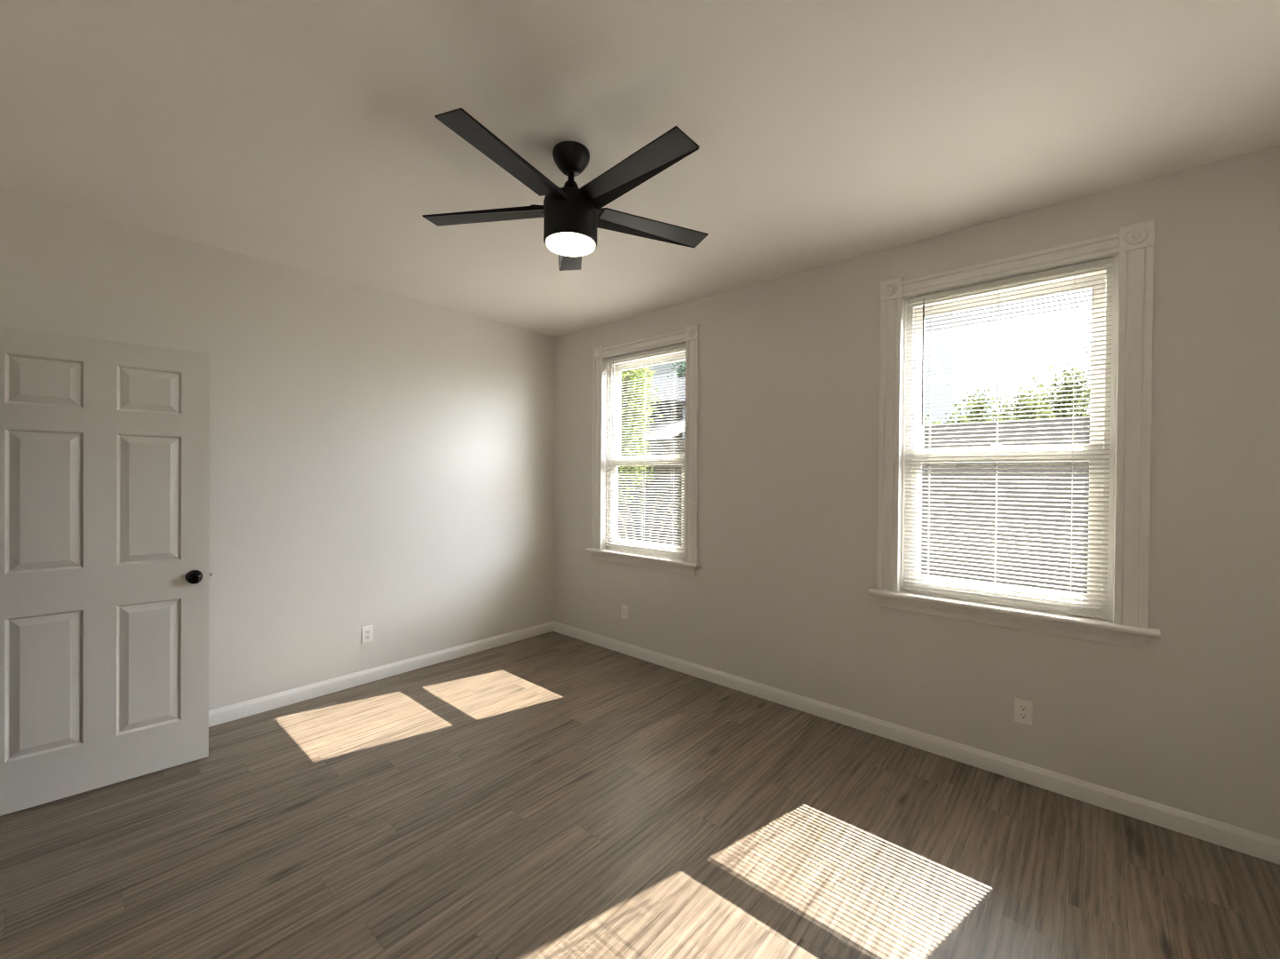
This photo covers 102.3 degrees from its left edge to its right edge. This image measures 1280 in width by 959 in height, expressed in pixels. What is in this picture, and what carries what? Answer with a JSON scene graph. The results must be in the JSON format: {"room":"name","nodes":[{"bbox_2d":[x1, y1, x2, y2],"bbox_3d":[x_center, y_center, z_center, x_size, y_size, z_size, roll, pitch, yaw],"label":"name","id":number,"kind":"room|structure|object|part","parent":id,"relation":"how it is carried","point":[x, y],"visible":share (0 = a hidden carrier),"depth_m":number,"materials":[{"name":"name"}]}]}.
{"room":"empty bedroom","nodes":[
{"label":"empty bedroom","id":0,"kind":"room"},
{"bbox_2d":[0,190,555,710],"bbox_3d":[-2.424,0.041,3.076,0.150,2.735,5.050,1,1,41],"label":"wall","id":1,"kind":"structure","parent":0,"point":[385,461],"depth_m":3.39,"materials":[{"name":"paint"}]},
{"bbox_2d":[362,625,373,643],"bbox_3d":[-1.890,1.075,3.581,0.009,0.115,0.070,1,1,41],"label":"wall outlet","id":2,"kind":"object","parent":1,"relation":"attached to","point":[367,631],"visible":1,"depth_m":3.58,"materials":[{"name":"plastic"}]},
{"bbox_2d":[208,621,553,727],"bbox_3d":[-1.911,1.365,3.557,0.014,0.090,3.320,1,1,41],"label":"baseboard","id":3,"kind":"structure","parent":1,"relation":"attached to","point":[235,711],"depth_m":3.54,"materials":[{"name":"paint"}]},
{"bbox_2d":[0,0,1279,337],"bbox_3d":[-0.685,-1.375,1.546,4.750,0.150,5.050,1,1,41],"label":"ceiling","id":4,"kind":"structure","parent":0,"point":[306,135],"depth_m":1.85,"materials":[{"name":"paint"}]},
{"bbox_2d":[421,107,707,270],"bbox_3d":[-0.258,-1.110,2.022,1.168,0.379,1.196,1,1,41],"label":"ceiling fan","id":5,"kind":"object","parent":4,"relation":"hanging from","point":[572,215],"visible":1,"depth_m":1.96,"materials":[{"name":"black metal"}]},
{"bbox_3d":[-0.638,-1.080,2.115,0.488,0.019,0.112,1,0,10],"label":"blade","id":6,"kind":"part","parent":5,"relation":"part of","materials":[{"name":"black wood"}]},
{"bbox_3d":[-0.448,-1.075,1.725,0.112,0.019,0.488,1,0,28],"label":"blade","id":7,"kind":"part","parent":5,"relation":"part of","materials":[{"name":"black wood"}]},
{"bbox_3d":[-0.326,-1.079,2.417,0.112,0.019,0.488,0,0,-8],"label":"blade","id":8,"kind":"part","parent":5,"relation":"part of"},
{"bbox_3d":[-0.019,-1.072,1.785,0.112,0.019,0.488,0,1,-44],"label":"blade","id":9,"kind":"part","parent":5,"relation":"part of","materials":[{"name":"black wood"}]},
{"bbox_3d":[0.057,-1.074,2.212,0.488,0.019,0.112,0,0,-26],"label":"blade","id":10,"kind":"part","parent":5,"relation":"part of","materials":[{"name":"black wood"}]},
{"bbox_2d":[0,631,1279,958],"bbox_3d":[-0.710,1.494,1.567,4.750,0.120,5.050,1,1,41],"label":"floor","id":11,"kind":"structure","parent":0,"point":[552,795],"depth_m":2.02,"materials":[{"name":"brown wood"}]},
{"bbox_2d":[553,144,1279,839],"bbox_3d":[0.977,0.069,3.346,4.600,2.735,0.150,1,1,41],"label":"wall","id":12,"kind":"structure","parent":0,"point":[778,597],"depth_m":2.58,"materials":[{"name":"paint"}]},
{"bbox_2d":[620,604,628,620],"bbox_3d":[-0.127,1.081,4.212,0.070,0.115,0.009,1,1,41],"label":"wall outlet","id":13,"kind":"object","parent":12,"relation":"attached to","point":[624,608],"visible":1,"depth_m":4.21,"materials":[{"name":"plastic"}]},
{"bbox_2d":[585,324,700,576],"bbox_3d":[0.051,-0.218,4.142,1.160,1.822,0.240,1,1,41],"label":"window","id":14,"kind":"structure","parent":12,"relation":"in","point":[687,563],"depth_m":4.14,"materials":[{"name":"paint"}]},
{"bbox_3d":[-0.363,-0.216,4.414,0.110,1.619,0.018,1,1,41],"label":"casing","id":15,"kind":"part","parent":14,"relation":"part of","materials":[{"name":"paint"}]},
{"bbox_3d":[0.003,0.613,4.102,1.160,0.028,0.118,1,1,41],"label":"sill","id":16,"kind":"part","parent":14,"relation":"part of","materials":[{"name":"paint"}]},
{"bbox_3d":[0.013,-1.066,4.084,0.869,0.086,0.018,1,1,41],"label":"head casing","id":17,"kind":"part","parent":14,"relation":"part of","materials":[{"name":"paint"}]},
{"bbox_2d":[604,343,685,554],"bbox_3d":[0.028,-0.231,4.115,0.839,1.572,0.041,1,1,41],"label":"window blind","id":18,"kind":"object","parent":14,"relation":"attached to","point":[682,345],"visible":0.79,"depth_m":4.10,"materials":[{"name":"plastic"}]},
{"bbox_3d":[-0.194,-0.225,4.317,0.002,1.540,0.031,1,1,41],"label":"ladder cord","id":19,"kind":"part","parent":18,"relation":"part of","materials":[{"name":"white fabric"}]},
{"bbox_3d":[0.031,-0.221,4.119,0.002,1.540,0.031,1,1,41],"label":"ladder cord","id":20,"kind":"part","parent":18,"relation":"part of","materials":[{"name":"white fabric"}]},
{"bbox_3d":[0.025,0.548,4.125,0.834,0.014,0.025,1,1,41],"label":"rail","id":21,"kind":"part","parent":18,"relation":"part of","materials":[{"name":"plastic"}]},
{"bbox_3d":[0.249,-0.218,3.928,0.002,1.540,0.031,1,1,41],"label":"ladder cord","id":22,"kind":"part","parent":18,"relation":"part of","materials":[{"name":"white fabric"}]},
{"bbox_3d":[0.078,-0.214,4.173,0.882,1.624,0.082,1,1,41],"label":"frame","id":23,"kind":"part","parent":14,"relation":"part of","materials":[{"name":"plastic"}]},
{"bbox_3d":[0.062,0.182,4.161,0.794,0.759,0.032,1,1,41],"label":"sash","id":24,"kind":"part","parent":14,"relation":"part of","materials":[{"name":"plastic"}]},
{"bbox_3d":[0.093,-0.564,4.183,0.794,0.830,0.032,1,1,41],"label":"sash","id":25,"kind":"part","parent":14,"relation":"part of","materials":[{"name":"plastic"}]},
{"bbox_3d":[0.374,-0.205,3.765,0.110,1.619,0.018,1,1,41],"label":"casing","id":26,"kind":"part","parent":14,"relation":"part of","materials":[{"name":"paint"}]},
{"bbox_2d":[552,620,1279,865],"bbox_3d":[0.849,1.391,3.349,4.435,0.090,0.014,1,1,41],"label":"baseboard","id":27,"kind":"structure","parent":12,"relation":"attached to","point":[1259,846],"depth_m":2.56,"materials":[{"name":"paint"}]},
{"bbox_2d":[867,219,1160,650],"bbox_3d":[1.803,-0.191,2.600,1.160,1.822,0.240,1,1,41],"label":"window","id":28,"kind":"structure","parent":12,"relation":"in","point":[1126,624],"depth_m":2.39,"materials":[{"name":"paint"}]},
{"bbox_3d":[1.389,-0.190,2.872,0.110,1.619,0.018,1,1,41],"label":"casing","id":29,"kind":"part","parent":28,"relation":"part of","materials":[{"name":"paint"}]},
{"bbox_3d":[1.814,0.209,2.619,0.794,0.759,0.032,1,1,41],"label":"sash","id":30,"kind":"part","parent":28,"relation":"part of","materials":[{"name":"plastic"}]},
{"bbox_2d":[903,256,1113,620],"bbox_3d":[1.780,-0.185,2.574,0.839,1.611,0.041,1,1,41],"label":"window blind","id":31,"kind":"object","parent":28,"relation":"attached to","point":[1106,262],"visible":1,"depth_m":2.53,"materials":[{"name":"plastic"}]},
{"bbox_3d":[1.558,-0.178,2.776,0.002,1.579,0.031,1,1,41],"label":"ladder cord","id":32,"kind":"part","parent":31,"relation":"part of","materials":[{"name":"white fabric"}]},
{"bbox_3d":[1.783,-0.175,2.577,0.002,1.579,0.031,1,1,41],"label":"ladder cord","id":33,"kind":"part","parent":31,"relation":"part of","materials":[{"name":"white fabric"}]},
{"bbox_3d":[1.776,0.614,2.583,0.834,0.014,0.025,1,1,41],"label":"rail","id":34,"kind":"part","parent":31,"relation":"part of","materials":[{"name":"plastic"}]},
{"bbox_3d":[2.001,-0.172,2.386,0.002,1.579,0.031,1,1,41],"label":"ladder cord","id":35,"kind":"part","parent":31,"relation":"part of","materials":[{"name":"white fabric"}]},
{"bbox_3d":[1.845,-0.537,2.641,0.794,0.830,0.032,1,1,41],"label":"sash","id":36,"kind":"part","parent":28,"relation":"part of","materials":[{"name":"plastic"}]},
{"bbox_3d":[1.765,-1.039,2.542,0.869,0.086,0.018,1,1,41],"label":"head casing","id":37,"kind":"part","parent":28,"relation":"part of","materials":[{"name":"paint"}]},
{"bbox_3d":[1.830,-0.187,2.631,0.882,1.624,0.082,1,1,41],"label":"frame","id":38,"kind":"part","parent":28,"relation":"part of","materials":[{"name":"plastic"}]},
{"bbox_3d":[1.755,0.640,2.560,1.160,0.028,0.118,1,1,41],"label":"sill","id":39,"kind":"part","parent":28,"relation":"part of","materials":[{"name":"paint"}]},
{"bbox_3d":[2.126,-0.178,2.224,0.110,1.619,0.018,1,1,41],"label":"casing","id":40,"kind":"part","parent":28,"relation":"part of","materials":[{"name":"paint"}]},
{"bbox_2d":[1014,698,1033,726],"bbox_3d":[1.842,1.117,2.479,0.070,0.115,0.009,1,1,41],"label":"wall outlet","id":41,"kind":"object","parent":12,"relation":"attached to","point":[1022,708],"visible":1,"depth_m":2.48,"materials":[{"name":"plastic"}]},
{"bbox_2d":[1018,705,1027,711],"bbox_3d":[1.841,1.097,2.477,0.034,0.025,0.004,1,1,41],"label":"receptacle","id":42,"kind":"object","parent":41,"relation":"attached to","point":[1021,708],"depth_m":2.48,"materials":[{"name":"plastic"}]},
{"bbox_2d":[1018,713,1027,719],"bbox_3d":[1.840,1.136,2.477,0.034,0.025,0.004,1,1,41],"label":"receptacle","id":43,"kind":"object","parent":41,"relation":"attached to","point":[1021,716],"depth_m":2.48,"materials":[{"name":"plastic"}]},
{"bbox_3d":[-1.381,0.066,0.780,4.450,2.735,0.120,1,1,41],"label":"wall","id":44,"kind":"structure","parent":0,"visible":0},
{"bbox_2d":[0,325,212,816],"bbox_3d":[-2.454,0.382,2.346,0.786,2.032,0.161,0,1,-44],"label":"door","id":45,"kind":"structure","parent":44,"relation":"in","point":[105,574],"depth_m":2.33,"materials":[{"name":"white paint"}]},
{"bbox_3d":[-2.563,-0.421,2.227,0.222,0.207,0.035,0,1,-44],"label":"raised panel","id":46,"kind":"part","parent":45,"relation":"part of","materials":[{"name":"white paint"}]},
{"bbox_3d":[-2.568,0.091,2.231,0.222,0.605,0.035,0,1,-44],"label":"raised panel","id":47,"kind":"part","parent":45,"relation":"part of","materials":[{"name":"white paint"}]},
{"bbox_3d":[-2.575,0.880,2.236,0.222,0.601,0.035,0,1,-44],"label":"raised panel","id":48,"kind":"part","parent":45,"relation":"part of","materials":[{"name":"white paint"}]},
{"bbox_3d":[-2.334,0.092,2.458,0.222,0.605,0.035,0,1,-44],"label":"raised panel","id":49,"kind":"part","parent":45,"relation":"part of","materials":[{"name":"white paint"}]},
{"bbox_3d":[-2.341,0.881,2.463,0.222,0.601,0.035,0,1,-44],"label":"raised panel","id":50,"kind":"part","parent":45,"relation":"part of","materials":[{"name":"white paint"}]},
{"bbox_3d":[-2.330,-0.421,2.454,0.222,0.207,0.035,0,1,-44],"label":"raised panel","id":51,"kind":"part","parent":45,"relation":"part of","materials":[{"name":"white paint"}]},
{"bbox_3d":[-2.189,0.482,2.536,0.066,0.066,0.063,0,1,-44],"label":"knob","id":52,"kind":"part","parent":45,"relation":"part of","materials":[{"name":"black metal"}]},
{"label":"outside","id":53,"kind":"structure","parent":0,"visible":0},
{"bbox_3d":[15.300,2.022,30.703,90.000,0.200,59.850,1,1,41],"label":"ground","id":54,"kind":"structure","parent":53,"visible":0},
{"bbox_2d":[617,367,663,539],"bbox_3d":[-0.331,-0.438,8.307,1.462,4.760,1.634,1,1,41],"label":"leafy tree","id":55,"kind":"object","parent":54,"relation":"on","point":[636,370],"visible":0.3,"depth_m":8.15,"materials":[{"name":"green plant"}]},
{"bbox_2d":[621,376,685,439],"bbox_3d":[0.337,-0.929,18.798,7.200,5.600,7.700,1,1,41],"label":"neighbouring house","id":56,"kind":"structure","parent":54,"relation":"on","point":[681,388],"depth_m":15.78,"materials":[{"name":"stone"}]},
{"bbox_2d":[663,361,685,379],"bbox_3d":[3.089,-2.659,23.581,4.269,9.048,4.933,0,0,-3],"label":"leafy tree","id":57,"kind":"object","parent":54,"relation":"on","point":[682,362],"visible":0.02,"depth_m":23.28,"materials":[{"name":"green plant"}]},
{"bbox_2d":[617,416,1089,594],"bbox_3d":[4.397,0.657,7.696,13.600,2.660,3.200,1,1,41],"label":"fence","id":58,"kind":"object","parent":54,"relation":"on","point":[1077,419],"visible":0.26,"depth_m":5.95,"materials":[{"name":"grey wood"}]},
{"bbox_2d":[924,403,982,425],"bbox_3d":[6.032,0.207,10.224,1.427,3.557,2.382,1,1,41],"label":"leafy tree","id":59,"kind":"object","parent":54,"relation":"on","point":[955,405],"visible":0.02,"depth_m":10.12,"materials":[{"name":"green plant"}]},
{"bbox_2d":[961,389,1018,422],"bbox_3d":[8.267,-0.185,12.349,1.802,4.351,2.526,1,1,41],"label":"leafy tree","id":60,"kind":"object","parent":54,"relation":"on","point":[983,399],"visible":0.06,"depth_m":12.30,"materials":[{"name":"green plant"}]},
{"bbox_2d":[982,376,1063,421],"bbox_3d":[6.993,0.112,9.359,1.398,3.778,2.329,1,1,41],"label":"leafy tree","id":61,"kind":"object","parent":54,"relation":"on","point":[1040,385],"visible":0.06,"depth_m":9.04,"materials":[{"name":"green plant"}]},
{"bbox_2d":[1024,358,1090,418],"bbox_3d":[9.478,-0.286,11.247,2.093,4.591,2.154,1,1,41],"label":"leafy tree","id":62,"kind":"object","parent":54,"relation":"on","point":[1050,367],"visible":0.22,"depth_m":11.04,"materials":[{"name":"green plant"}]}
]}

